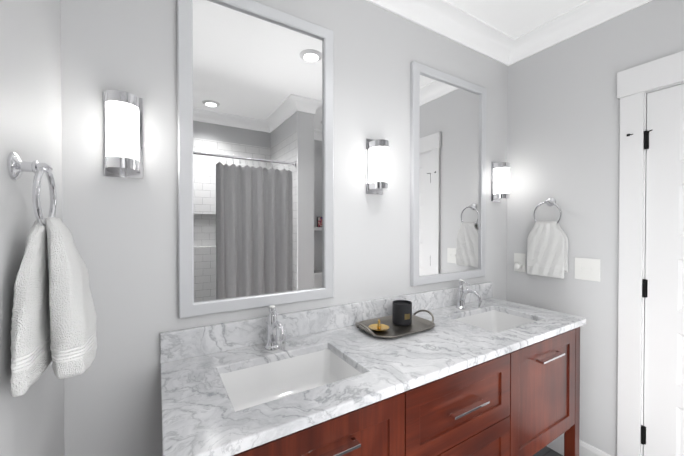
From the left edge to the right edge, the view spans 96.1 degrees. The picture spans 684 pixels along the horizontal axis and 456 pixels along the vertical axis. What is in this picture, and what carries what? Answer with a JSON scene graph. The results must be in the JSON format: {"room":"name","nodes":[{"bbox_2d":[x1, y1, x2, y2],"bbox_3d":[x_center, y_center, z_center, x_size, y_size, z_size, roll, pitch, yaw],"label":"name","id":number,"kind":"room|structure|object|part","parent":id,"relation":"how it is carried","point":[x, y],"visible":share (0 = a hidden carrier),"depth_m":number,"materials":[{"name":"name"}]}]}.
{"room":"bathroom","nodes":[
{"label":"bathroom","id":0,"kind":"room"},
{"bbox_2d":[0,0,64,455],"bbox_3d":[-0.285,0.086,-0.100,0.100,2.580,2.360,0,1,-31],"label":"wall","id":1,"kind":"structure","parent":0,"point":[32,421],"depth_m":0.68,"materials":[{"name":"paint"}]},
{"bbox_2d":[7,152,97,396],"bbox_3d":[-0.621,0.084,0.673,0.122,0.474,0.252,0,1,-31],"label":"towel ring","id":2,"kind":"object","parent":1,"relation":"attached to","point":[54,316],"visible":1,"depth_m":0.62,"materials":[{"name":"white fabric"}]},
{"bbox_2d":[60,0,507,455],"bbox_3d":[0.123,0.068,1.581,2.534,2.580,0.100,0,1,-31],"label":"wall","id":3,"kind":"structure","parent":0,"point":[123,231],"depth_m":1.07,"materials":[{"name":"white paint"}]},
{"bbox_2d":[103,90,142,178],"bbox_3d":[-0.695,-0.303,0.973,0.104,0.270,0.090,0,1,-31],"label":"sconce","id":4,"kind":"object","parent":3,"relation":"attached to","point":[123,142],"visible":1,"depth_m":0.94,"materials":[{"name":"white glass"}]},
{"bbox_3d":[-0.692,-0.303,0.967,0.085,0.168,0.073,0,1,-31],"label":"lamp shade","id":5,"kind":"part","parent":4,"relation":"part of","materials":[{"name":"white glass"}]},
{"bbox_2d":[177,0,333,318],"bbox_3d":[-0.310,-0.290,1.244,0.626,1.210,0.024,0,1,-31],"label":"mirror","id":6,"kind":"object","parent":3,"relation":"attached to","point":[255,90],"visible":1,"depth_m":1.22,"materials":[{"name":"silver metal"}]},
{"bbox_2d":[160,283,491,362],"bbox_3d":[0.181,0.407,1.548,1.888,0.103,0.021,0,1,-31],"label":"backsplash","id":7,"kind":"structure","parent":3,"relation":"attached to","point":[202,340],"depth_m":1.31,"materials":[{"name":"white stone"}]},
{"bbox_2d":[366,139,388,194],"bbox_3d":[0.185,-0.309,1.503,0.104,0.270,0.090,0,1,-31],"label":"sconce","id":8,"kind":"object","parent":3,"relation":"attached to","point":[377,166],"visible":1,"depth_m":1.47,"materials":[{"name":"white glass"}]},
{"bbox_3d":[0.188,-0.309,1.498,0.085,0.168,0.073,0,1,-31],"label":"lamp shade","id":9,"kind":"part","parent":8,"relation":"part of","materials":[{"name":"white glass"}]},
{"bbox_2d":[366,0,513,63],"bbox_3d":[0.179,-1.170,1.481,2.100,0.101,0.108,0,1,-31],"label":"crown molding","id":10,"kind":"structure","parent":3,"relation":"attached to","point":[448,20],"depth_m":1.78,"materials":[{"name":"white paint"}]},
{"bbox_2d":[410,61,486,285],"bbox_3d":[0.650,-0.296,1.822,0.638,1.210,0.024,0,1,-31],"label":"mirror","id":11,"kind":"object","parent":3,"relation":"attached to","point":[447,177],"visible":0.94,"depth_m":1.80,"materials":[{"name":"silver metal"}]},
{"bbox_2d":[491,161,509,201],"bbox_3d":[1.056,-0.314,2.028,0.104,0.270,0.090,0,1,-31],"label":"sconce","id":12,"kind":"object","parent":3,"relation":"attached to","point":[499,181],"visible":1,"depth_m":2.00,"materials":[{"name":"white glass"}]},
{"bbox_3d":[1.060,-0.314,2.022,0.085,0.168,0.073,0,1,-31],"label":"lamp shade","id":13,"kind":"part","parent":12,"relation":"part of","materials":[{"name":"white glass"}]},
{"bbox_2d":[446,0,586,37],"bbox_3d":[0.758,-1.241,0.514,2.534,0.060,2.560,0,1,-31],"label":"ceiling","id":14,"kind":"structure","parent":0,"point":[514,18],"depth_m":1.73,"materials":[{"name":"white paint"}]},
{"bbox_2d":[533,446,562,455],"bbox_3d":[0.758,1.399,0.541,2.534,0.060,2.560,0,1,-31],"label":"floor","id":15,"kind":"structure","parent":0,"point":[546,451],"depth_m":1.85,"materials":[{"name":"tile"}]},
{"bbox_2d":[216,323,585,455],"bbox_3d":[0.321,0.927,1.323,1.830,0.868,0.552,0,1,-31],"label":"bathroom vanity","id":16,"kind":"object","parent":15,"relation":"on","point":[478,369],"depth_m":1.13,"materials":[{"name":"brown wood"}]},
{"bbox_3d":[-0.053,0.758,0.826,0.572,0.486,0.020,0,1,-31],"label":"door","id":17,"kind":"part","parent":16,"relation":"part of","materials":[{"name":"brown wood"}]},
{"bbox_3d":[-0.039,0.589,0.801,0.190,0.008,0.034,0,1,-31],"label":"handle","id":18,"kind":"part","parent":16,"relation":"part of","materials":[{"name":"silver metal"}]},
{"bbox_2d":[160,299,585,455],"bbox_3d":[0.316,0.476,1.325,1.888,0.030,0.545,0,1,-31],"label":"countertop","id":19,"kind":"structure","parent":16,"relation":"on","point":[198,420],"depth_m":1.00,"materials":[{"name":"white stone"}]},
{"bbox_2d":[264,305,287,350],"bbox_3d":[-0.244,0.383,1.149,0.056,0.159,0.159,0,1,-31],"label":"faucet","id":20,"kind":"object","parent":19,"relation":"on","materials":[{"name":"silver metal"}]},
{"bbox_2d":[216,343,363,410],"bbox_3d":[-0.165,0.558,1.018,0.495,0.151,0.357,0,1,-31],"label":"sink","id":21,"kind":"object","parent":19,"relation":"in","point":[265,380],"depth_m":1.13,"materials":[{"name":"white ceramic"}]},
{"bbox_2d":[355,310,434,338],"bbox_3d":[0.251,0.432,1.426,0.409,0.054,0.242,0,1,-31],"label":"tray","id":22,"kind":"object","parent":19,"relation":"on","point":[418,324],"visible":0.88,"depth_m":1.42,"materials":[{"name":"grey metal"}]},
{"bbox_2d":[369,319,388,331],"bbox_3d":[0.167,0.431,1.390,0.094,0.048,0.094,0,1,-31],"label":"plate","id":23,"kind":"object","parent":22,"relation":"on","point":[378,327],"visible":0.98,"depth_m":1.39,"materials":[{"name":"gold metal"}]},
{"bbox_2d":[392,300,411,325],"bbox_3d":[0.291,0.405,1.485,0.093,0.100,0.093,0,1,-31],"label":"candle","id":24,"kind":"object","parent":22,"relation":"on","point":[401,309],"visible":1,"depth_m":1.45,"materials":[{"name":"black"}]},
{"bbox_2d":[452,279,483,310],"bbox_3d":[0.713,0.377,1.725,0.056,0.159,0.159,0,1,-31],"label":"faucet","id":25,"kind":"object","parent":19,"relation":"on","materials":[{"name":"silver metal"}]},
{"bbox_2d":[448,307,535,330],"bbox_3d":[0.793,0.552,1.595,0.495,0.151,0.357,0,1,-31],"label":"sink","id":26,"kind":"object","parent":19,"relation":"in","point":[492,319],"depth_m":1.75,"materials":[{"name":"white ceramic"}]},
{"bbox_3d":[0.441,0.640,1.122,0.572,0.255,0.020,0,1,-31],"label":"drawer","id":27,"kind":"part","parent":16,"relation":"part of","materials":[{"name":"brown wood"}]},
{"bbox_3d":[0.455,0.640,1.099,0.190,0.008,0.034,0,1,-31],"label":"handle","id":28,"kind":"part","parent":16,"relation":"part of","materials":[{"name":"silver metal"}]},
{"bbox_3d":[0.441,0.885,1.125,0.572,0.227,0.020,0,1,-31],"label":"drawer","id":29,"kind":"part","parent":16,"relation":"part of","materials":[{"name":"brown wood"}]},
{"bbox_3d":[0.934,0.752,1.420,0.572,0.486,0.020,0,1,-31],"label":"door","id":30,"kind":"part","parent":16,"relation":"part of","materials":[{"name":"brown wood"}]},
{"bbox_3d":[0.948,0.583,1.395,0.190,0.008,0.034,0,1,-31],"label":"handle","id":31,"kind":"part","parent":16,"relation":"part of","materials":[{"name":"silver metal"}]},
{"bbox_2d":[507,0,683,455],"bbox_3d":[1.800,0.073,1.155,0.100,2.580,2.360,0,1,-31],"label":"wall","id":32,"kind":"structure","parent":0,"point":[563,135],"depth_m":1.75,"materials":[{"name":"white paint"}]},
{"bbox_2d":[514,253,525,271],"bbox_3d":[1.175,0.226,2.052,0.047,0.122,0.076,0,1,-31],"label":"duplex electrical outlet","id":33,"kind":"object","parent":32,"relation":"attached to","point":[520,262],"visible":1,"depth_m":2.05,"materials":[{"name":"white plastic"}]},
{"bbox_2d":[527,198,567,278],"bbox_3d":[1.256,0.049,1.878,0.086,0.481,0.210,0,1,-31],"label":"towel ring","id":34,"kind":"object","parent":32,"relation":"attached to","point":[547,249],"visible":1,"depth_m":1.84,"materials":[{"name":"white fabric"}]},
{"bbox_2d":[504,0,651,65],"bbox_3d":[1.711,-1.166,1.089,0.108,0.101,2.360,0,1,-31],"label":"crown molding","id":35,"kind":"structure","parent":32,"relation":"attached to","point":[589,14],"depth_m":1.77,"materials":[{"name":"white paint"}]},
{"bbox_2d":[547,433,610,455],"bbox_3d":[1.306,1.286,1.878,0.014,0.138,0.592,0,1,-31],"label":"baseboard","id":36,"kind":"structure","parent":32,"relation":"attached to","point":[585,448],"depth_m":1.75,"materials":[{"name":"white paint"}]},
{"bbox_2d":[575,257,599,281],"bbox_3d":[1.384,0.229,1.738,0.013,0.123,0.120,0,1,-31],"label":"switch plate","id":37,"kind":"object","parent":32,"relation":"attached to","point":[587,269],"visible":1,"depth_m":1.74,"materials":[{"name":"white plastic"}]},
{"bbox_2d":[617,51,683,455],"bbox_3d":[1.742,0.275,1.231,0.124,2.174,0.976,0,1,-31],"label":"door frame","id":38,"kind":"structure","parent":32,"relation":"attached to","point":[636,85],"depth_m":1.56,"materials":[{"name":"white paint"}]},
{"bbox_2d":[627,84,683,455],"bbox_3d":[1.676,0.342,1.233,0.109,2.021,0.825,0,1,-31],"label":"door","id":39,"kind":"structure","parent":32,"relation":"in","point":[664,361],"depth_m":1.48,"materials":[{"name":"white paint"}]},
{"bbox_3d":[1.491,0.296,1.545,0.034,1.565,0.098,0,1,-31],"label":"door hinge","id":40,"kind":"part","parent":39,"relation":"part of","materials":[{"name":"black metal"}]}
]}

